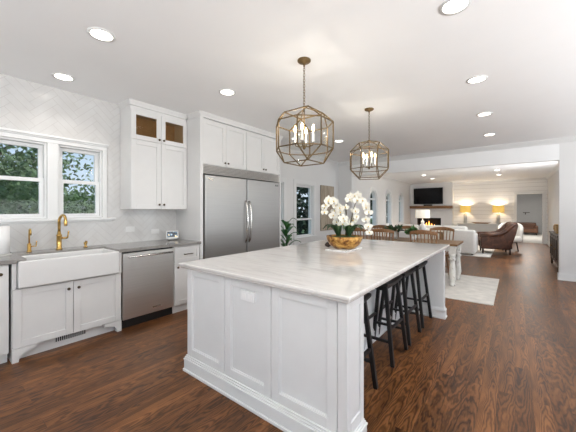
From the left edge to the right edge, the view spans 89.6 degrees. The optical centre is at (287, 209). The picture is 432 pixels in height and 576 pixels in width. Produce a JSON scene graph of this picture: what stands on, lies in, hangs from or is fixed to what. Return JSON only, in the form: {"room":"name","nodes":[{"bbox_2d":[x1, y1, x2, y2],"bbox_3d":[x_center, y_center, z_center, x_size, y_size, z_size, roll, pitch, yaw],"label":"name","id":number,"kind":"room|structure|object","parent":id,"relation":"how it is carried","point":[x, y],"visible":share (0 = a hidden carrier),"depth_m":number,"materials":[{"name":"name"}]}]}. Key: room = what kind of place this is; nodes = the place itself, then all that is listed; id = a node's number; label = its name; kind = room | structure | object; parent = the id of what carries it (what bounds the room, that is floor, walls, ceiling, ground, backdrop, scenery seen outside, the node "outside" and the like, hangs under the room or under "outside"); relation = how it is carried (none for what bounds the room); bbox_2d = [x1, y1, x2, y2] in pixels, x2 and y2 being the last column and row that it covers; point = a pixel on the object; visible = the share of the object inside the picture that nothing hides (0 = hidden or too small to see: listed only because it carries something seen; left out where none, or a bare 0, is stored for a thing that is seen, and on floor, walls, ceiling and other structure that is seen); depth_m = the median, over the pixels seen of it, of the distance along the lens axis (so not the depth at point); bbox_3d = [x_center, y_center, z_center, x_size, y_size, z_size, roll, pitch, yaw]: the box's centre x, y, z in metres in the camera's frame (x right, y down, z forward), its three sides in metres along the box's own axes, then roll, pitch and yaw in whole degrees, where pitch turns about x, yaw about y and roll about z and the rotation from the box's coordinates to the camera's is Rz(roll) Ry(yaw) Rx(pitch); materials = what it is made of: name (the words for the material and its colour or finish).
{"room":"kitchen","nodes":[
{"label":"kitchen","id":0,"kind":"room"},
{"bbox_2d":[0,73,174,251],"bbox_3d":[-3.350,-0.015,2.527,0.150,2.750,5.050,0,0,38],"label":"tiled wall","id":1,"kind":"structure","parent":0,"point":[25,105],"depth_m":3.46,"materials":[{"name":"tile"}]},
{"bbox_2d":[0,136,46,218],"bbox_3d":[-2.895,-0.330,3.111,0.145,0.840,0.450,0,0,38],"label":"window","id":2,"kind":"structure","parent":1,"relation":"in","point":[42,147],"depth_m":3.21,"materials":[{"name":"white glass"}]},
{"bbox_2d":[0,127,115,223],"bbox_3d":[-2.639,-0.345,3.272,0.050,0.980,1.280,0,0,38],"label":"trim","id":3,"kind":"structure","parent":1,"relation":"attached to","point":[52,142],"depth_m":3.28,"materials":[{"name":"white wood"}]},
{"bbox_2d":[58,145,101,217],"bbox_3d":[-2.556,-0.330,3.544,0.145,0.840,0.450,0,0,38],"label":"window","id":4,"kind":"structure","parent":1,"relation":"in","point":[97,154],"depth_m":3.56,"materials":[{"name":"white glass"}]},
{"bbox_2d":[125,226,134,231],"bbox_3d":[-2.144,0.260,3.939,0.008,0.072,0.120,0,0,38],"label":"wall outlet","id":5,"kind":"object","parent":1,"relation":"attached to","point":[131,228],"visible":1,"depth_m":3.94,"materials":[{"name":"paint"}]},
{"bbox_2d":[118,98,187,208],"bbox_3d":[-1.852,-0.700,4.033,0.348,1.380,0.823,0,0,38],"label":"upper cabinet","id":6,"kind":"object","parent":1,"relation":"attached to","point":[153,139],"visible":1,"depth_m":3.90,"materials":[{"name":"white wood"}]},
{"bbox_2d":[151,229,158,233],"bbox_3d":[-1.928,0.310,4.214,0.008,0.072,0.120,0,0,38],"label":"wall outlet","id":7,"kind":"object","parent":1,"relation":"attached to","point":[153,231],"visible":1,"depth_m":4.21,"materials":[{"name":"paint"}]},
{"bbox_2d":[0,0,575,161],"bbox_3d":[1.123,-1.450,2.391,7.380,0.120,10.550,0,0,38],"label":"ceiling","id":8,"kind":"structure","parent":0,"point":[410,62],"depth_m":2.70,"materials":[{"name":"paint"}]},
{"bbox_2d":[51,72,74,80],"bbox_3d":[-2.342,-1.387,3.027,0.200,0.006,0.200,0,0,38],"label":"recessed light","id":9,"kind":"object","parent":8,"relation":"in","point":[61,76],"visible":1,"depth_m":3.01,"materials":[{"name":"white plastic"}]},
{"bbox_2d":[86,27,115,41],"bbox_3d":[-1.477,-1.387,2.299,0.200,0.006,0.200,0,0,38],"label":"recessed light","id":10,"kind":"object","parent":8,"relation":"in","point":[98,33],"visible":1,"depth_m":2.29,"materials":[{"name":"white plastic"}]},
{"bbox_2d":[219,88,235,95],"bbox_3d":[-0.716,-1.387,3.417,0.200,0.006,0.200,0,0,38],"label":"recessed light","id":11,"kind":"object","parent":8,"relation":"in","point":[228,92],"visible":1,"depth_m":3.42,"materials":[{"name":"white plastic"}]},
{"bbox_2d":[276,57,333,166],"bbox_3d":[0.149,-0.910,2.689,0.504,0.960,0.504,0,0,38],"label":"pendant lantern","id":12,"kind":"object","parent":8,"relation":"hanging from","point":[303,61],"visible":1,"depth_m":2.67,"materials":[{"name":"gold metal"}]},
{"bbox_2d":[350,107,388,179],"bbox_3d":[1.117,-0.910,3.990,0.507,0.960,0.507,0,0,-29],"label":"pendant lantern","id":13,"kind":"object","parent":8,"relation":"hanging from","point":[369,109],"visible":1,"depth_m":3.98,"materials":[{"name":"gold metal"}]},
{"bbox_2d":[439,0,471,15],"bbox_3d":[1.135,-1.387,1.969,0.200,0.006,0.200,0,0,38],"label":"recessed light","id":14,"kind":"object","parent":8,"relation":"in","point":[448,7],"visible":1,"depth_m":1.98,"materials":[{"name":"white plastic"}]},
{"bbox_2d":[466,75,487,83],"bbox_3d":[2.010,-1.387,3.087,0.200,0.006,0.200,0,0,38],"label":"recessed light","id":15,"kind":"object","parent":8,"relation":"in","point":[480,78],"visible":1,"depth_m":3.08,"materials":[{"name":"white plastic"}]},
{"bbox_2d":[476,112,492,116],"bbox_3d":[2.843,-1.387,4.200,0.200,0.006,0.200,0,0,38],"label":"recessed light","id":16,"kind":"object","parent":8,"relation":"in","point":[482,113],"visible":1,"depth_m":4.21,"materials":[{"name":"white plastic"}]},
{"bbox_2d":[0,234,575,431],"bbox_3d":[5.360,1.400,7.805,7.380,0.080,24.300,0,0,38],"label":"floor","id":17,"kind":"structure","parent":0,"point":[509,365],"depth_m":2.37,"materials":[{"name":"brown wood"}]},
{"bbox_2d":[0,265,8,363],"bbox_3d":[-3.021,0.917,2.286,0.656,0.885,1.115,0,0,38],"label":"base cabinet","id":18,"kind":"object","parent":17,"relation":"on","point":[4,269],"visible":0.91,"depth_m":2.52,"materials":[{"name":"white wood"}]},
{"bbox_2d":[0,239,200,264],"bbox_3d":[-2.418,0.454,3.053,0.661,0.038,3.068,0,0,38],"label":"countertop","id":19,"kind":"structure","parent":18,"relation":"on","point":[154,244],"depth_m":3.39,"materials":[{"name":"grey stone"}]},
{"bbox_2d":[26,228,36,251],"bbox_3d":[-2.691,0.314,3.029,0.073,0.247,0.102,0,0,-11],"label":"water tap","id":20,"kind":"object","parent":19,"relation":"on","point":[29,246],"visible":1,"depth_m":3.02,"materials":[{"name":"gold metal"}]},
{"bbox_2d":[56,214,68,249],"bbox_3d":[-2.496,0.241,3.200,0.118,0.394,0.144,0,0,-28],"label":"kitchen faucet","id":21,"kind":"object","parent":19,"relation":"on","point":[59,237],"visible":1,"depth_m":3.20,"materials":[{"name":"gold metal"}]},
{"bbox_2d":[16,248,118,288],"bbox_3d":[-2.279,0.575,3.003,0.430,0.240,0.828,0,0,38],"label":"farmhouse sink","id":22,"kind":"object","parent":19,"relation":"in","point":[50,268],"visible":0.84,"depth_m":2.86,"materials":[{"name":"ceramic"}]},
{"bbox_2d":[166,231,178,239],"bbox_3d":[-1.698,0.369,4.252,0.169,0.132,0.066,0,0,-30],"label":"smart display","id":23,"kind":"object","parent":19,"relation":"on","point":[170,235],"visible":1,"depth_m":4.23,"materials":[{"name":"white plastic"}]},
{"bbox_3d":[-2.756,0.280,2.773,0.170,0.315,0.170,0,0,38],"label":"paper towel holder","id":24,"kind":"object","parent":19,"relation":"on","visible":0},
{"bbox_2d":[0,226,9,254],"bbox_3d":[-2.756,0.289,2.773,0.140,0.262,0.140,0,0,38],"label":"paper towel roll","id":25,"kind":"object","parent":24,"relation":"on","point":[4,230],"visible":0.99,"depth_m":2.76,"materials":[{"name":"white paper"}]},
{"bbox_2d":[7,252,121,363],"bbox_3d":[-2.388,0.918,3.095,0.656,0.885,0.906,0,0,38],"label":"base cabinet","id":26,"kind":"object","parent":17,"relation":"on","point":[46,317],"visible":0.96,"depth_m":2.84,"materials":[{"name":"white wood"}]},
{"bbox_2d":[54,329,86,342],"bbox_3d":[-2.214,1.280,2.958,0.010,0.050,0.270,0,0,38],"label":"vent","id":27,"kind":"object","parent":26,"relation":"attached to","point":[69,337],"depth_m":2.96,"materials":[{"name":"white plastic"}]},
{"bbox_2d":[121,247,173,328],"bbox_3d":[-1.902,0.919,3.703,0.671,0.883,0.630,0,0,38],"label":"dishwasher","id":28,"kind":"object","parent":17,"relation":"on","point":[147,276],"visible":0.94,"depth_m":3.50,"materials":[{"name":"silver metal"}]},
{"bbox_2d":[172,244,198,313],"bbox_3d":[-1.590,0.917,4.108,0.664,0.885,0.382,0,0,38],"label":"base cabinet","id":29,"kind":"object","parent":17,"relation":"on","point":[186,253],"visible":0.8,"depth_m":3.88,"materials":[{"name":"white wood"}]},
{"bbox_2d":[176,116,202,259],"bbox_3d":[-1.468,0.018,4.295,0.625,2.685,0.049,0,0,38],"label":"panel","id":30,"kind":"object","parent":17,"relation":"on","point":[189,221],"visible":0.36,"depth_m":4.17,"materials":[{"name":"white wood"}]},
{"bbox_2d":[203,175,248,258],"bbox_3d":[-1.149,0.412,4.632,0.680,1.855,0.842,0,0,38],"label":"refrigerator","id":31,"kind":"object","parent":17,"relation":"on","point":[225,206],"visible":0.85,"depth_m":4.43,"materials":[{"name":"silver metal"}]},
{"bbox_2d":[203,164,278,181],"bbox_3d":[-0.722,-0.591,4.837,0.100,0.133,1.697,0,0,38],"label":"vent grille","id":32,"kind":"object","parent":31,"relation":"attached to","point":[207,169],"visible":0.83,"depth_m":4.68,"materials":[{"name":"silver metal"}]},
{"bbox_2d":[246,179,278,251],"bbox_3d":[-0.626,0.413,5.300,0.680,1.855,0.840,0,0,38],"label":"refrigerator","id":33,"kind":"object","parent":17,"relation":"on","point":[262,196],"visible":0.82,"depth_m":5.10,"materials":[{"name":"silver metal"}]},
{"bbox_2d":[257,140,280,246],"bbox_3d":[-0.389,0.018,5.677,0.621,2.685,0.032,0,0,38],"label":"panel","id":34,"kind":"object","parent":17,"relation":"on","point":[279,175],"visible":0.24,"depth_m":5.49,"materials":[{"name":"white wood"}]},
{"bbox_2d":[281,218,299,245],"bbox_3d":[-0.019,0.760,6.016,0.582,1.200,0.605,0,0,2],"label":"potted plant","id":35,"kind":"object","parent":17,"relation":"on","point":[287,224],"visible":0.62,"depth_m":5.96,"materials":[{"name":"green plant"}]},
{"bbox_2d":[183,250,446,431],"bbox_3d":[0.569,0.921,3.075,1.539,0.878,2.778,0,0,38],"label":"kitchen island","id":36,"kind":"object","parent":17,"relation":"on","point":[293,360],"visible":0.7,"depth_m":1.86,"materials":[{"name":"white wood"}]},
{"bbox_2d":[241,289,255,302],"bbox_3d":[-0.278,0.596,2.014,0.130,0.072,0.024,0,0,38],"label":"outlet","id":37,"kind":"object","parent":36,"relation":"attached to","point":[247,295],"depth_m":2.00,"materials":[{"name":"white plastic"}]},
{"bbox_2d":[179,239,449,303],"bbox_3d":[0.576,0.461,3.062,1.557,0.041,2.848,0,0,38],"label":"island countertop","id":38,"kind":"structure","parent":36,"relation":"on","point":[308,268],"depth_m":2.30,"materials":[{"name":"stone"}]},
{"bbox_2d":[326,247,361,251],"bbox_3d":[0.630,0.433,3.247,0.250,0.014,0.400,0,0,38],"label":"tray","id":39,"kind":"object","parent":38,"relation":"on","point":[333,248],"visible":0.72,"depth_m":3.13,"materials":[{"name":"ceramic"}]},
{"bbox_2d":[326,234,362,248],"bbox_3d":[0.630,0.355,3.247,0.400,0.141,0.400,0,0,38],"label":"bowl","id":40,"kind":"object","parent":39,"relation":"on","point":[339,242],"visible":0.97,"depth_m":3.10,"materials":[{"name":"gold metal"}]},
{"bbox_2d":[321,195,342,235],"bbox_3d":[0.496,0.072,3.238,0.242,0.468,0.290,0,0,38],"label":"orchid plant","id":41,"kind":"object","parent":40,"relation":"on","point":[337,229],"visible":0.82,"depth_m":3.21,"materials":[{"name":"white plant"}]},
{"bbox_2d":[336,191,362,235],"bbox_3d":[0.700,0.045,3.234,0.339,0.522,0.196,0,0,-42],"label":"orchid plant","id":42,"kind":"object","parent":40,"relation":"on","point":[339,209],"visible":0.75,"depth_m":3.19,"materials":[{"name":"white plant"}]},
{"bbox_2d":[343,196,372,235],"bbox_3d":[0.764,0.076,3.177,0.347,0.459,0.176,0,0,3],"label":"orchid plant","id":43,"kind":"object","parent":40,"relation":"in","point":[365,205],"visible":1,"depth_m":3.20,"materials":[{"name":"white plant"}]},
{"bbox_2d":[364,293,378,389],"bbox_3d":[0.418,1.002,2.156,0.360,0.722,0.431,0,0,38],"label":"bar stool","id":44,"kind":"object","parent":17,"relation":"on","point":[369,350],"visible":0.1,"depth_m":2.21,"materials":[{"name":"black paint"}]},
{"bbox_2d":[364,275,407,367],"bbox_3d":[0.901,1.002,2.774,0.360,0.722,0.431,0,0,38],"label":"bar stool","id":45,"kind":"object","parent":17,"relation":"on","point":[395,281],"visible":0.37,"depth_m":2.74,"materials":[{"name":"black paint"}]},
{"bbox_2d":[378,267,421,345],"bbox_3d":[1.216,1.002,3.176,0.360,0.722,0.431,0,0,38],"label":"bar stool","id":46,"kind":"object","parent":17,"relation":"on","point":[406,311],"visible":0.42,"depth_m":3.10,"materials":[{"name":"black paint"}]},
{"bbox_2d":[394,260,431,327],"bbox_3d":[1.549,1.002,3.601,0.360,0.722,0.431,0,0,38],"label":"bar stool","id":47,"kind":"object","parent":17,"relation":"on","point":[420,299],"visible":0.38,"depth_m":3.53,"materials":[{"name":"black paint"}]},
{"bbox_2d":[394,230,442,239],"bbox_3d":[4.104,1.010,9.137,1.400,0.700,0.350,0,0,38],"label":"table","id":48,"kind":"object","parent":17,"relation":"on","point":[394,230],"visible":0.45,"depth_m":8.82,"materials":[{"name":"brown wood"}]},
{"bbox_2d":[416,210,429,229],"bbox_3d":[4.204,0.325,9.053,0.410,0.670,0.410,0,0,38],"label":"table lamp","id":49,"kind":"object","parent":48,"relation":"on","point":[422,214],"visible":0.9,"depth_m":8.92,"materials":[{"name":"white ceramic"}]},
{"bbox_2d":[445,273,498,305],"bbox_3d":[2.314,1.354,5.827,3.060,0.012,1.970,0,0,38],"label":"dining rug","id":50,"kind":"object","parent":17,"relation":"on","point":[481,290],"visible":0.44,"depth_m":4.92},
{"bbox_2d":[352,227,367,238],"bbox_3d":[1.556,0.852,6.143,0.470,0.989,0.494,0,0,40],"label":"dining chair","id":51,"kind":"object","parent":50,"relation":"on","point":[357,229],"visible":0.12,"depth_m":5.91,"materials":[{"name":"brown wood"}]},
{"bbox_2d":[371,225,387,235],"bbox_3d":[2.116,0.852,6.794,0.470,0.989,0.494,0,0,35],"label":"dining chair","id":52,"kind":"object","parent":50,"relation":"on","point":[374,226],"visible":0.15,"depth_m":7.00,"materials":[{"name":"brown wood"}]},
{"bbox_2d":[370,228,393,240],"bbox_3d":[1.951,0.852,5.833,0.470,0.989,0.494,0,0,36],"label":"dining chair","id":53,"kind":"object","parent":50,"relation":"on","point":[376,230],"visible":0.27,"depth_m":5.63,"materials":[{"name":"brown wood"}]},
{"bbox_2d":[361,235,462,285],"bbox_3d":[2.321,0.974,5.999,2.159,0.747,0.789,0,0,38],"label":"dining table","id":54,"kind":"object","parent":50,"relation":"on","point":[454,250],"visible":0.54,"depth_m":5.53,"materials":[{"name":"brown wood"}]},
{"bbox_2d":[383,224,403,238],"bbox_3d":[2.224,0.441,6.080,0.467,0.318,0.280,0,0,38],"label":"arrangement","id":55,"kind":"object","parent":54,"relation":"on","point":[390,227],"visible":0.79,"depth_m":6.03,"materials":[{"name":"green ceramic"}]},
{"bbox_2d":[404,225,418,239],"bbox_3d":[2.507,0.443,5.843,0.334,0.315,0.327,0,0,38],"label":"potted herb","id":56,"kind":"object","parent":54,"relation":"on","point":[412,228],"visible":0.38,"depth_m":5.82,"materials":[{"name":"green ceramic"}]},
{"bbox_2d":[409,230,437,243],"bbox_3d":[2.549,0.852,5.365,0.470,0.989,0.494,0,0,38],"label":"dining chair","id":57,"kind":"object","parent":50,"relation":"on","point":[414,232],"visible":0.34,"depth_m":5.17,"materials":[{"name":"brown wood"}]},
{"bbox_2d":[430,227,454,276],"bbox_3d":[3.141,0.852,5.992,0.470,0.989,0.494,0,0,38],"label":"dining chair","id":58,"kind":"object","parent":50,"relation":"on","point":[433,228],"visible":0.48,"depth_m":6.09,"materials":[{"name":"brown wood"}]},
{"bbox_3d":[2.566,0.852,6.442,0.470,0.989,0.494,0,0,38],"label":"dining chair","id":59,"kind":"object","parent":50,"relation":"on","visible":0},
{"bbox_2d":[399,231,408,237],"bbox_3d":[2.599,0.676,6.427,0.229,0.412,0.174,0,0,38],"label":"storage box","id":60,"kind":"object","parent":59,"relation":"on","point":[401,233],"visible":0.12,"depth_m":6.37,"materials":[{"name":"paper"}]},
{"bbox_2d":[460,245,494,257],"bbox_3d":[5.610,1.354,10.371,2.849,0.012,3.149,0,0,38],"label":"rug","id":61,"kind":"object","parent":17,"relation":"on","point":[487,253],"visible":0.24,"depth_m":8.99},
{"bbox_2d":[390,224,477,254],"bbox_3d":[4.800,0.924,9.685,2.520,0.848,0.930,0,0,38],"label":"sofa","id":62,"kind":"object","parent":61,"relation":"on","point":[469,238],"visible":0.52,"depth_m":8.80,"materials":[{"name":"white fabric"}]},
{"bbox_2d":[399,224,418,227],"bbox_3d":[4.149,0.650,9.973,0.680,0.300,0.220,0,0,38],"label":"cushion","id":63,"kind":"object","parent":62,"relation":"on","point":[417,226],"depth_m":9.87,"materials":[{"name":"white fabric"}]},
{"bbox_2d":[426,225,441,227],"bbox_3d":[4.696,0.650,9.544,0.680,0.300,0.220,0,0,38],"label":"cushion","id":64,"kind":"object","parent":62,"relation":"on","point":[427,226],"depth_m":9.44,"materials":[{"name":"white fabric"}]},
{"bbox_2d":[443,226,467,229],"bbox_3d":[5.243,0.650,9.116,0.680,0.300,0.220,0,0,38],"label":"cushion","id":65,"kind":"object","parent":62,"relation":"on","point":[453,227],"depth_m":8.96,"materials":[{"name":"white fabric"}]},
{"bbox_2d":[477,221,517,254],"bbox_3d":[6.576,0.854,9.142,0.973,0.988,0.855,0,0,28],"label":"leather armchair","id":66,"kind":"object","parent":61,"relation":"on","point":[503,238],"visible":1,"depth_m":8.80,"materials":[{"name":"brown leather"}]},
{"bbox_2d":[457,223,499,232],"bbox_3d":[8.549,0.980,12.690,1.940,0.760,0.425,0,0,38],"label":"base cabinet","id":67,"kind":"object","parent":17,"relation":"on","point":[471,226],"visible":0.34,"depth_m":12.60,"materials":[{"name":"white wood"}]},
{"bbox_2d":[460,206,470,222],"bbox_3d":[8.024,0.205,13.123,0.420,0.790,0.420,0,0,38],"label":"table lamp","id":68,"kind":"object","parent":67,"relation":"on","point":[465,209],"visible":0.96,"depth_m":13.03,"materials":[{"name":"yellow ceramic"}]},
{"bbox_2d":[472,222,488,223],"bbox_3d":[8.479,0.572,12.730,0.756,0.053,0.252,0,0,38],"label":"dough bowl","id":69,"kind":"object","parent":67,"relation":"on","point":[472,222],"visible":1,"depth_m":12.71,"materials":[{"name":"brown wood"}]},
{"bbox_2d":[492,205,503,223],"bbox_3d":[8.977,0.205,12.377,0.420,0.790,0.420,0,0,38],"label":"table lamp","id":70,"kind":"object","parent":67,"relation":"on","point":[499,208],"visible":0.94,"depth_m":12.29,"materials":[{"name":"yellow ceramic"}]},
{"bbox_2d":[498,222,522,251],"bbox_3d":[7.489,0.886,9.761,0.680,0.953,0.675,0,0,38],"label":"accent chair","id":71,"kind":"object","parent":17,"relation":"on","point":[519,235],"visible":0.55,"depth_m":9.52,"materials":[{"name":"white fabric"}]},
{"bbox_2d":[517,222,537,234],"bbox_3d":[13.222,1.030,16.129,1.019,0.660,0.800,0,0,38],"label":"settee","id":72,"kind":"object","parent":17,"relation":"on","point":[528,227],"visible":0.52,"depth_m":15.89,"materials":[{"name":"brown leather"}]},
{"bbox_2d":[549,231,557,264],"bbox_3d":[6.272,0.950,6.646,0.321,0.820,1.860,0,0,38],"label":"sideboard","id":73,"kind":"object","parent":17,"relation":"on","point":[553,236],"visible":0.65,"depth_m":6.67,"materials":[{"name":"brown wood"}]},
{"bbox_2d":[554,224,557,233],"bbox_3d":[6.297,0.435,6.665,0.240,0.209,0.320,0,0,38],"label":"storage box","id":74,"kind":"object","parent":73,"relation":"on","point":[556,225],"visible":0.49,"depth_m":6.61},
{"bbox_2d":[558,142,575,273],"bbox_3d":[6.241,-0.015,4.988,2.320,2.750,0.150,0,0,38],"label":"wall pier","id":75,"kind":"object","parent":17,"relation":"on","point":[566,163],"visible":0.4,"depth_m":5.57,"materials":[{"name":"paint"}]},
{"bbox_2d":[557,272,575,281],"bbox_3d":[6.221,1.290,4.987,2.349,0.140,0.177,0,0,38],"label":"baseboard","id":76,"kind":"object","parent":75,"relation":"attached to","point":[560,276],"visible":1,"depth_m":5.57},
{"bbox_2d":[175,151,410,244],"bbox_3d":[2.266,-0.015,9.700,0.150,2.750,13.170,0,0,38],"label":"wall","id":77,"kind":"structure","parent":0,"point":[327,174],"depth_m":8.27,"materials":[{"name":"paint"}]},
{"bbox_2d":[203,118,245,169],"bbox_3d":[-1.181,-0.992,4.644,0.646,0.665,0.846,0,0,38],"label":"upper cabinet","id":78,"kind":"object","parent":77,"relation":"attached to","point":[224,145],"visible":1,"depth_m":4.42,"materials":[{"name":"white wood"}]},
{"bbox_2d":[187,110,282,139],"bbox_3d":[-0.787,-1.355,4.854,0.317,0.070,1.835,0,0,38],"label":"trim","id":79,"kind":"structure","parent":78,"relation":"attached to","point":[203,114],"depth_m":4.50,"materials":[{"name":"white wood"}]},
{"bbox_2d":[245,130,278,174],"bbox_3d":[-0.654,-0.992,5.317,0.646,0.665,0.855,0,0,38],"label":"upper cabinet","id":80,"kind":"object","parent":77,"relation":"attached to","point":[262,156],"visible":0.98,"depth_m":5.09,"materials":[{"name":"white wood"}]},
{"bbox_2d":[281,182,282,238],"bbox_3d":[-0.387,0.015,6.316,0.145,1.290,0.710,0,0,38],"label":"window","id":81,"kind":"structure","parent":77,"relation":"in","point":[281,182],"depth_m":6.54,"materials":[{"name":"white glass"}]},
{"bbox_2d":[281,177,286,246],"bbox_3d":[-0.308,0.245,6.254,0.045,1.950,0.950,0,0,38],"label":"trim","id":82,"kind":"structure","parent":77,"relation":"attached to","point":[284,180],"depth_m":6.55,"materials":[{"name":"white wood"}]},
{"bbox_2d":[293,179,316,244],"bbox_3d":[0.444,0.245,7.215,0.045,1.950,1.010,0,0,38],"label":"trim","id":83,"kind":"structure","parent":77,"relation":"attached to","point":[306,239],"depth_m":7.00,"materials":[{"name":"white wood"}]},
{"bbox_2d":[297,184,312,236],"bbox_3d":[0.365,0.015,7.277,0.145,1.290,0.770,0,0,38],"label":"window","id":84,"kind":"structure","parent":77,"relation":"in","point":[310,188],"depth_m":7.53,"materials":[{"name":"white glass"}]},
{"bbox_2d":[281,147,338,164],"bbox_3d":[0.439,-1.355,7.194,0.063,0.070,3.350,0,0,38],"label":"trim","id":85,"kind":"structure","parent":77,"relation":"attached to","point":[282,148],"depth_m":7.38,"materials":[{"name":"white wood"}]},
{"bbox_2d":[320,185,333,230],"bbox_3d":[1.090,-0.055,8.049,0.035,1.230,0.699,0,0,38],"label":"wood wall panel","id":86,"kind":"object","parent":77,"relation":"attached to","point":[325,191],"visible":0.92,"depth_m":7.94,"materials":[{"name":"beige wood"}]},
{"bbox_2d":[369,187,377,225],"bbox_3d":[3.108,-0.105,10.736,0.200,1.490,0.940,0,0,38],"label":"window","id":87,"kind":"structure","parent":77,"relation":"in","point":[373,191],"depth_m":10.97,"materials":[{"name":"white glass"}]},
{"bbox_2d":[385,190,393,225],"bbox_3d":[4.131,-0.105,12.043,0.200,1.490,0.940,0,0,38],"label":"window","id":88,"kind":"structure","parent":77,"relation":"in","point":[388,194],"depth_m":12.25,"materials":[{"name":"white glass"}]},
{"bbox_2d":[368,175,411,185],"bbox_3d":[3.891,-1.255,11.590,0.081,0.090,7.350,0,0,38],"label":"trim","id":89,"kind":"structure","parent":77,"relation":"attached to","point":[382,177],"depth_m":12.14,"materials":[{"name":"white wood"}]},
{"bbox_2d":[398,191,404,223],"bbox_3d":[5.130,-0.105,13.319,0.200,1.490,0.940,0,0,38],"label":"window","id":90,"kind":"structure","parent":77,"relation":"in","point":[400,196],"depth_m":13.54,"materials":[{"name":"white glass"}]},
{"bbox_2d":[411,182,453,225],"bbox_3d":[6.952,0.030,14.064,1.848,2.660,0.280,0,0,38],"label":"wall","id":91,"kind":"structure","parent":0,"point":[448,187],"depth_m":13.61,"materials":[{"name":"paint"}]},
{"bbox_2d":[414,187,442,203],"bbox_3d":[6.753,-0.672,13.989,1.290,0.775,0.083,0,0,38],"label":"television","id":92,"kind":"object","parent":91,"relation":"attached to","point":[421,195],"visible":1,"depth_m":13.94,"materials":[{"name":"black plastic"}]},
{"bbox_2d":[414,215,445,226],"bbox_3d":[6.876,0.715,14.098,1.450,0.970,0.310,0,0,38],"label":"fireplace","id":93,"kind":"object","parent":91,"relation":"in","point":[434,219],"visible":0.34,"depth_m":14.11,"materials":[{"name":"white stone"}]},
{"bbox_2d":[410,206,452,208],"bbox_3d":[6.814,-0.135,13.855,1.848,0.130,0.220,0,0,38],"label":"mantel shelf","id":94,"kind":"object","parent":91,"relation":"attached to","point":[411,207],"visible":0.98,"depth_m":13.76,"materials":[{"name":"brown wood"}]},
{"bbox_2d":[339,144,558,234],"bbox_3d":[3.438,-0.015,7.183,4.800,2.750,0.150,0,0,38],"label":"wall","id":95,"kind":"structure","parent":0,"point":[544,153],"depth_m":6.81,"materials":[{"name":"paint"}]},
{"bbox_2d":[338,136,575,165],"bbox_3d":[4.277,-1.340,6.373,7.120,0.100,0.090,0,0,38],"label":"trim","id":96,"kind":"structure","parent":95,"relation":"attached to","point":[570,139],"depth_m":6.44,"materials":[{"name":"white wood"}]},
{"bbox_2d":[381,161,557,183],"bbox_3d":[6.013,-1.360,10.196,5.460,0.120,7.770,0,0,38],"label":"ceiling","id":97,"kind":"structure","parent":0,"point":[540,169],"depth_m":10.62,"materials":[{"name":"paint"}]},
{"bbox_2d":[454,180,547,243],"bbox_3d":[8.374,-0.015,13.205,5.150,2.750,0.120,0,0,38],"label":"wall","id":98,"kind":"structure","parent":0,"point":[481,197],"depth_m":12.73,"materials":[{"name":"white wood"}]},
{"bbox_2d":[453,177,547,183],"bbox_3d":[9.041,-1.255,12.556,3.300,0.090,0.081,0,0,38],"label":"trim","id":99,"kind":"structure","parent":98,"relation":"attached to","point":[543,178],"depth_m":12.44,"materials":[{"name":"white wood"}]},
{"bbox_2d":[514,191,545,243],"bbox_3d":[9.920,0.302,11.903,1.020,2.115,0.025,0,0,38],"label":"door frame","id":100,"kind":"structure","parent":98,"relation":"in","point":[543,193],"depth_m":11.65,"materials":[{"name":"white wood"}]},
{"bbox_2d":[517,194,541,233],"bbox_3d":[13.561,0.110,16.879,2.549,2.500,0.099,0,0,38],"label":"wall","id":101,"kind":"structure","parent":0,"point":[532,203],"depth_m":16.58,"materials":[{"name":"paint"}]},
{"bbox_2d":[548,171,557,241],"bbox_3d":[8.103,-0.015,8.560,0.150,2.750,7.770,0,0,38],"label":"wall","id":102,"kind":"structure","parent":0,"point":[553,180],"depth_m":10.11,"materials":[{"name":"paint"}]},
{"bbox_2d":[545,164,557,178],"bbox_3d":[7.951,-1.255,8.552,0.081,0.090,7.570,0,0,38],"label":"trim","id":103,"kind":"structure","parent":102,"relation":"attached to","point":[555,169],"depth_m":9.56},
{"label":"outside","id":104,"kind":"structure","parent":0,"visible":0},
{"bbox_3d":[-12.981,1.820,35.559,55.719,0.080,79.999,0,0,38],"label":"ground","id":105,"kind":"structure","parent":104,"visible":0},
{"bbox_2d":[0,152,69,213],"bbox_3d":[-12.825,-0.388,13.746,4.468,4.650,4.391,0,0,-5],"label":"tree","id":106,"kind":"object","parent":105,"relation":"on","point":[29,192],"visible":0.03,"depth_m":13.09,"materials":[{"name":"green plant"}]},
{"bbox_2d":[0,144,92,213],"bbox_3d":[-8.300,-1.240,8.023,4.950,6.075,5.118,0,0,38],"label":"tree","id":107,"kind":"object","parent":105,"relation":"on","point":[20,157],"visible":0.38,"depth_m":8.09,"materials":[{"name":"green plant"}]},
{"bbox_2d":[6,193,94,213],"bbox_3d":[-17.169,0.320,21.059,5.000,2.920,5.800,0,0,38],"label":"house","id":108,"kind":"structure","parent":105,"relation":"on","point":[17,193],"depth_m":20.74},
{"bbox_2d":[63,179,94,213],"bbox_3d":[-8.400,0.252,13.551,5.186,3.302,2.727,0,0,-45],"label":"tree","id":109,"kind":"object","parent":105,"relation":"on","point":[89,208],"visible":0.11,"depth_m":12.46,"materials":[{"name":"green plant"}]},
{"bbox_2d":[297,187,307,234],"bbox_3d":[1.252,-0.322,16.387,4.286,5.625,6.564,0,0,38],"label":"tree","id":110,"kind":"object","parent":105,"relation":"on","point":[301,225],"visible":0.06,"depth_m":14.90,"materials":[{"name":"green plant"}]},
{"bbox_2d":[370,194,386,223],"bbox_3d":[7.659,-0.579,23.906,5.308,5.774,8.145,0,0,38],"label":"tree","id":111,"kind":"object","parent":105,"relation":"on","point":[371,194],"visible":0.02,"depth_m":21.77,"materials":[{"name":"green plant"}]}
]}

